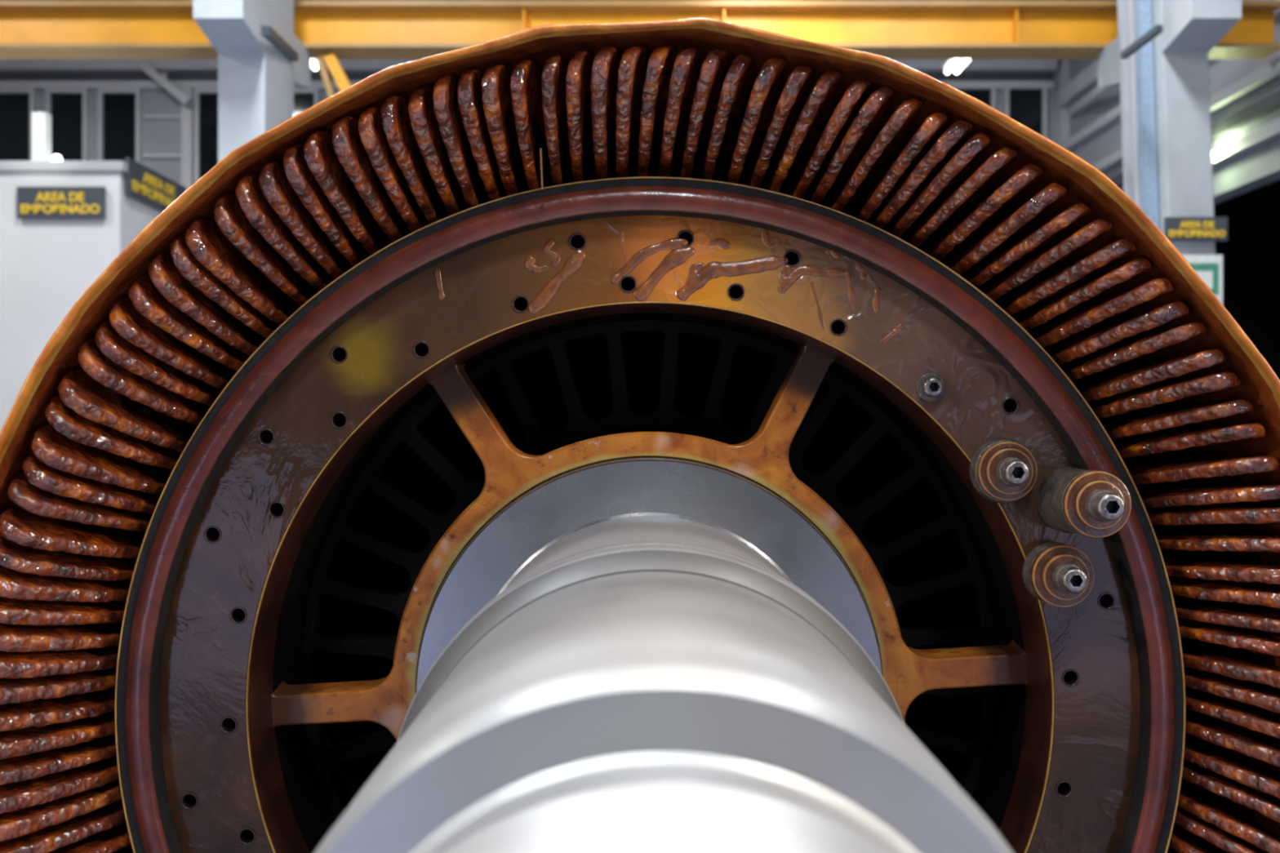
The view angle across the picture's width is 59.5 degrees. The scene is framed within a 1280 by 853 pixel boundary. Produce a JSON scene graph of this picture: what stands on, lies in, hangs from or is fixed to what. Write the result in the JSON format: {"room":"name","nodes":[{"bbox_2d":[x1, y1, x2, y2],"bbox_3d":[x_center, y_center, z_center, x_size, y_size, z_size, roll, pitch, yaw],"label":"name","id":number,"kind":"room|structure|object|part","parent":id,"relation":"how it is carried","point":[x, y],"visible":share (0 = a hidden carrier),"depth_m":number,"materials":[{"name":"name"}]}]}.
{"room":"factory workshop","nodes":[
{"label":"factory workshop","id":0,"kind":"room"},
{"bbox_2d":[0,171,162,431],"bbox_3d":[-6.583,-0.448,10.300,4.809,3.205,2.600,0,0,0],"label":"wall partition","id":1,"kind":"structure","parent":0,"point":[46,265],"depth_m":9.00,"materials":[{"name":"white paint"}]},
{"bbox_2d":[16,186,106,218],"bbox_3d":[-4.632,-1.790,8.961,0.703,0.256,0.038,0,0,0],"label":"sign","id":2,"kind":"object","parent":1,"relation":"attached to","point":[32,202],"visible":1,"depth_m":8.95,"materials":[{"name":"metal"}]},
{"bbox_2d":[0,160,127,173],"bbox_3d":[-6.563,-2.089,10.290,4.849,0.074,2.660,0,0,0],"label":"trim","id":3,"kind":"structure","parent":1,"relation":"on","point":[5,166],"depth_m":8.96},
{"bbox_2d":[31,112,51,160],"bbox_3d":[-4.969,-2.358,9.300,0.116,0.478,0.100,0,0,0],"label":"light post","id":4,"kind":"object","parent":3,"relation":"on","point":[41,122],"visible":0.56,"depth_m":9.25,"materials":[{"name":"plastic"}]},
{"bbox_2d":[51,155,62,160],"bbox_3d":[-4.895,-2.203,9.400,0.080,0.153,0.080,0,0,0],"label":"lamp","id":5,"kind":"object","parent":3,"relation":"on","point":[55,157],"visible":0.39,"depth_m":9.37,"materials":[{"name":"white"}]},
{"bbox_2d":[125,157,186,211],"bbox_3d":[-4.140,-2.025,9.620,0.038,0.300,1.150,0,0,0],"label":"sign","id":6,"kind":"object","parent":1,"relation":"attached to","point":[144,184],"visible":0.76,"depth_m":9.43,"materials":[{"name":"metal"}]},
{"bbox_2d":[0,0,1065,184],"bbox_3d":[-1.837,-2.146,14.100,14.700,6.600,0.200,0,0,0],"label":"wall","id":7,"kind":"structure","parent":0,"point":[158,135],"depth_m":14.00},
{"bbox_2d":[0,88,36,160],"bbox_3d":[-7.800,-3.710,13.959,0.520,0.980,0.078,0,0,0],"label":"window","id":8,"kind":"structure","parent":7,"relation":"in","point":[17,106],"depth_m":13.96,"materials":[{"name":"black glass"}]},
{"bbox_2d":[45,88,89,160],"bbox_3d":[-7.135,-3.710,13.959,0.510,0.980,0.078,0,0,0],"label":"window","id":9,"kind":"structure","parent":7,"relation":"in","point":[68,109],"depth_m":13.96,"materials":[{"name":"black glass"}]},
{"bbox_3d":[-7.135,-3.710,13.970,0.410,0.880,0.020,0,0,0],"label":"pane","id":10,"kind":"part","parent":9,"relation":"part of","materials":[{"name":"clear glass"}]},
{"bbox_2d":[97,88,142,164],"bbox_3d":[-6.480,-3.710,13.959,0.520,0.980,0.078,0,0,0],"label":"window","id":11,"kind":"structure","parent":7,"relation":"in","point":[119,110],"depth_m":13.96,"materials":[{"name":"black glass"}]},
{"bbox_3d":[-6.480,-3.710,13.970,0.420,0.880,0.020,0,0,0],"label":"pane","id":12,"kind":"part","parent":11,"relation":"part of","materials":[{"name":"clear glass"}]},
{"bbox_2d":[129,59,192,106],"bbox_3d":[-5.927,-4.292,13.750,0.839,0.706,0.100,0,0,0],"label":"trim","id":13,"kind":"structure","parent":7,"relation":"attached to","point":[142,64],"depth_m":13.70,"materials":[{"name":"grey metal"}]},
{"bbox_2d":[142,153,181,158],"bbox_3d":[-5.945,-3.375,13.975,0.490,0.050,0.049,0,0,0],"label":"trim","id":14,"kind":"structure","parent":7,"relation":"attached to","point":[144,155],"depth_m":13.95,"materials":[{"name":"grey metal"}]},
{"bbox_2d":[142,115,181,119],"bbox_3d":[-5.945,-3.860,13.975,0.490,0.040,0.049,0,0,0],"label":"trim","id":15,"kind":"structure","parent":7,"relation":"attached to","point":[144,117],"depth_m":13.95,"materials":[{"name":"grey metal"}]},
{"bbox_2d":[161,71,167,90],"bbox_3d":[-5.910,-4.435,13.950,0.060,0.470,0.099,0,0,0],"label":"trim","id":16,"kind":"structure","parent":7,"relation":"attached to","point":[164,73],"depth_m":13.90,"materials":[{"name":"grey metal"}]},
{"bbox_2d":[181,87,194,190],"bbox_3d":[-5.615,-3.115,13.930,0.130,2.170,0.139,0,0,0],"label":"trim","id":17,"kind":"structure","parent":7,"relation":"attached to","point":[187,112],"depth_m":13.86,"materials":[{"name":"grey metal"}]},
{"bbox_2d":[194,88,217,182],"bbox_3d":[-5.270,-3.115,13.959,0.540,2.170,0.078,0,0,0],"label":"window","id":18,"kind":"structure","parent":7,"relation":"in","point":[206,100],"depth_m":13.96,"materials":[{"name":"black glass"}]},
{"bbox_2d":[293,88,319,115],"bbox_3d":[-4.250,-3.115,13.959,0.500,2.170,0.078,0,0,0],"label":"window","id":19,"kind":"structure","parent":7,"relation":"in","point":[304,99],"depth_m":13.96,"materials":[{"name":"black glass"}]},
{"bbox_3d":[-4.250,-3.115,13.970,0.400,2.070,0.020,0,0,0],"label":"pane","id":20,"kind":"part","parent":19,"relation":"part of","materials":[{"name":"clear glass"}]},
{"bbox_3d":[-4.250,-3.115,13.959,0.500,2.170,0.078,0,0,0],"label":"frame","id":21,"kind":"part","parent":19,"relation":"part of","materials":[{"name":"grey metal"}]},
{"bbox_2d":[0,71,1053,80],"bbox_3d":[-1.923,-4.350,13.970,14.130,0.120,0.059,0,0,0],"label":"trim","id":22,"kind":"structure","parent":7,"relation":"attached to","point":[4,76],"depth_m":13.94,"materials":[{"name":"metal"}]},
{"bbox_2d":[0,80,1054,90],"bbox_3d":[-1.923,-4.245,13.950,14.130,0.090,0.099,0,0,0],"label":"trim","id":23,"kind":"structure","parent":7,"relation":"attached to","point":[37,85],"depth_m":13.90,"materials":[{"name":"grey metal"}]},
{"bbox_2d":[0,59,1057,71],"bbox_3d":[-1.923,-4.570,13.899,14.130,0.320,0.199,0,0,0],"label":"trim","id":24,"kind":"structure","parent":7,"relation":"attached to","point":[6,65],"depth_m":13.80,"materials":[{"name":"grey metal"}]},
{"bbox_2d":[959,88,995,109],"bbox_3d":[3.910,-3.210,13.959,1.020,2.160,0.078,0,0,0],"label":"window","id":25,"kind":"structure","parent":7,"relation":"in","point":[987,96],"depth_m":13.96,"materials":[{"name":"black glass"}]},
{"bbox_3d":[3.910,-3.210,13.970,0.920,2.060,0.020,0,0,0],"label":"pane","id":26,"kind":"part","parent":25,"relation":"part of","materials":[{"name":"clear glass"}]},
{"bbox_3d":[3.910,-3.210,13.959,1.020,2.160,0.078,0,0,0],"label":"frame","id":27,"kind":"part","parent":25,"relation":"part of","materials":[{"name":"grey metal"}]},
{"bbox_2d":[1003,88,1047,137],"bbox_3d":[4.800,-3.210,13.959,0.520,2.160,0.078,0,0,0],"label":"window","id":28,"kind":"structure","parent":7,"relation":"in","point":[1028,108],"depth_m":13.96,"materials":[{"name":"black glass"}]},
{"bbox_3d":[4.800,-3.210,13.970,0.420,2.060,0.020,0,0,0],"label":"pane","id":29,"kind":"part","parent":28,"relation":"part of","materials":[{"name":"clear glass"}]},
{"bbox_2d":[1057,59,1069,146],"bbox_3d":[5.290,-4.030,13.930,0.140,1.400,0.139,0,0,0],"label":"trim","id":30,"kind":"structure","parent":7,"relation":"attached to","point":[1063,64],"depth_m":13.86,"materials":[{"name":"grey metal"}]},
{"bbox_2d":[1065,0,1279,204],"bbox_3d":[5.412,-2.146,4.700,0.200,6.600,18.600,0,0,0],"label":"wall","id":31,"kind":"structure","parent":0,"point":[1260,166],"depth_m":10.13,"materials":[{"name":"grey metal"}]},
{"bbox_2d":[1057,59,1097,107],"bbox_3d":[5.242,-4.050,4.685,0.139,0.200,18.370,0,0,0],"label":"trim","id":32,"kind":"structure","parent":31,"relation":"attached to","point":[1086,81],"depth_m":13.25,"materials":[{"name":"grey metal"}]},
{"bbox_2d":[1067,86,1113,115],"bbox_3d":[5.127,-3.734,12.600,0.090,0.313,2.231,0,0,8],"label":"trim","id":33,"kind":"structure","parent":31,"relation":"attached to","point":[1095,94],"depth_m":12.85,"materials":[{"name":"grey metal"}]},
{"bbox_2d":[1061,0,1279,151],"bbox_3d":[5.262,-3.450,4.685,0.099,0.100,18.370,0,0,0],"label":"trim","id":34,"kind":"structure","parent":31,"relation":"attached to","point":[1113,115],"depth_m":12.85,"materials":[{"name":"grey metal"}]},
{"bbox_2d":[1092,57,1279,173],"bbox_3d":[5.252,-2.950,4.685,0.119,0.100,18.370,0,0,0],"label":"trim","id":35,"kind":"structure","parent":31,"relation":"attached to","point":[1270,72],"depth_m":9.79,"materials":[{"name":"grey metal"}]},
{"bbox_2d":[1110,88,1279,187],"bbox_3d":[5.272,-2.700,4.685,0.079,0.120,18.370,0,0,0],"label":"trim","id":36,"kind":"structure","parent":31,"relation":"attached to","point":[1269,104],"depth_m":9.73,"materials":[{"name":"grey metal"}]},
{"bbox_2d":[1211,120,1279,168],"bbox_3d":[5.262,-2.450,4.685,0.099,0.100,18.370,0,0,0],"label":"trim","id":37,"kind":"structure","parent":31,"relation":"attached to","point":[1270,132],"depth_m":9.64,"materials":[{"name":"grey metal"}]},
{"bbox_2d":[1213,179,1279,379],"bbox_3d":[7.662,-0.738,8.850,4.300,3.784,6.100,0,0,0],"label":"wall","id":38,"kind":"structure","parent":0,"point":[1251,253],"depth_m":11.70,"materials":[{"name":"black"}]},
{"bbox_3d":[-1.838,-5.431,4.700,14.700,0.330,19.000,0,0,0],"label":"ceiling","id":39,"kind":"structure","parent":0,"visible":0},
{"bbox_2d":[309,0,325,70],"bbox_3d":[-3.237,-4.498,11.000,0.200,1.894,0.350,0,0,0],"label":"lamp","id":40,"kind":"object","parent":39,"relation":"hanging from","point":[313,62],"visible":0.17,"depth_m":11.08,"materials":[{"name":"white"}]},
{"bbox_2d":[942,0,970,74],"bbox_3d":[3.397,-4.641,11.600,0.200,1.607,1.250,0,0,0],"label":"lamp","id":41,"kind":"object","parent":39,"relation":"hanging from","point":[950,64],"visible":0.35,"depth_m":12.01,"materials":[{"name":"white"}]},
{"bbox_3d":[0.312,1.254,4.700,19.000,0.200,19.000,0,0,0],"label":"floor","id":42,"kind":"structure","parent":0,"visible":0},
{"bbox_2d":[192,0,311,162],"bbox_3d":[-2.747,-2.146,8.306,0.540,6.599,1.629,0,0,0],"label":"concrete pillar","id":43,"kind":"structure","parent":42,"relation":"on","point":[261,60],"depth_m":8.00,"materials":[{"name":"grey concrete"}]},
{"bbox_2d":[0,0,1279,59],"bbox_3d":[-1.907,-3.242,9.130,14.140,0.398,0.300,0,0,0],"label":"girder","id":44,"kind":"object","parent":43,"relation":"on","point":[29,29],"visible":0.77,"depth_m":9.12,"materials":[{"name":"metal"}]},
{"bbox_2d":[315,52,351,97],"bbox_3d":[-2.426,-2.749,9.100,0.409,0.560,0.090,0,0,0],"label":"brace","id":45,"kind":"object","parent":44,"relation":"attached to","point":[331,60],"visible":0.61,"depth_m":9.05,"materials":[{"name":"metal"}]},
{"bbox_2d":[0,17,1279,852],"bbox_3d":[0.013,0.349,0.930,1.610,1.610,3.660,0,0,0],"label":"wound rotor","id":46,"kind":"structure","parent":42,"relation":"on","point":[695,435],"depth_m":1.37,"materials":[{"name":"metal"}]},
{"bbox_3d":[0.013,0.349,1.425,1.229,1.229,0.050,0,0,0],"label":"plate","id":47,"kind":"part","parent":46,"relation":"part of","materials":[{"name":"brown metal"}]},
{"bbox_2d":[915,372,946,402],"bbox_3d":[0.363,-0.049,1.391,0.037,0.037,0.018,0,0,0],"label":"washer","id":48,"kind":"object","parent":46,"relation":"in","point":[931,387],"depth_m":1.40,"materials":[{"name":"metal"}]},
{"bbox_2d":[977,441,1037,501],"bbox_3d":[0.452,0.055,1.377,0.073,0.073,0.006,0,0,0],"label":"washer","id":49,"kind":"object","parent":46,"relation":"in","point":[989,456],"depth_m":1.37,"materials":[{"name":"brown metal"}]},
{"bbox_2d":[986,448,1033,494],"bbox_3d":[0.452,0.055,1.369,0.057,0.057,0.005,0,0,0],"label":"washer","id":50,"kind":"object","parent":46,"relation":"in","point":[996,458],"depth_m":1.37,"materials":[{"name":"brown metal"}]},
{"bbox_2d":[1031,544,1094,607],"bbox_3d":[0.516,0.182,1.367,0.076,0.076,0.008,0,0,0],"label":"washer","id":51,"kind":"object","parent":46,"relation":"in","point":[1045,562],"depth_m":1.36,"materials":[{"name":"brown metal"}]},
{"bbox_2d":[1041,553,1088,599],"bbox_3d":[0.516,0.182,1.357,0.056,0.056,0.006,0,0,0],"label":"washer","id":52,"kind":"object","parent":46,"relation":"in","point":[1052,564],"depth_m":1.35,"materials":[{"name":"brown metal"}]},
{"bbox_2d":[1062,471,1131,537],"bbox_3d":[0.537,0.091,1.315,0.078,0.078,0.007,0,0,0],"label":"washer","id":53,"kind":"object","parent":46,"relation":"in","point":[1077,491],"depth_m":1.31,"materials":[{"name":"brown metal"}]},
{"bbox_2d":[1075,480,1124,529],"bbox_3d":[0.537,0.091,1.307,0.057,0.057,0.005,0,0,0],"label":"washer","id":54,"kind":"object","parent":46,"relation":"in","point":[1086,491],"depth_m":1.30,"materials":[{"name":"brown metal"}]},
{"bbox_2d":[1097,0,1241,254],"bbox_3d":[3.791,-2.145,8.306,0.811,6.601,1.627,0,0,0],"label":"concrete pillar","id":55,"kind":"structure","parent":42,"relation":"on","point":[1158,62],"depth_m":8.00,"materials":[{"name":"grey concrete"}]},
{"bbox_2d":[1164,217,1227,241],"bbox_3d":[3.927,-1.394,7.911,0.440,0.169,0.038,0,0,0],"label":"sign","id":56,"kind":"object","parent":55,"relation":"attached to","point":[1175,228],"visible":1,"depth_m":7.90,"materials":[{"name":"plastic"}]},
{"bbox_2d":[1182,254,1222,304],"bbox_3d":[3.960,-0.854,7.924,0.320,0.720,0.016,0,0,0],"label":"poster","id":57,"kind":"object","parent":55,"relation":"attached to","point":[1209,268],"visible":0.37,"depth_m":7.92,"materials":[{"name":"paper"}]}
]}

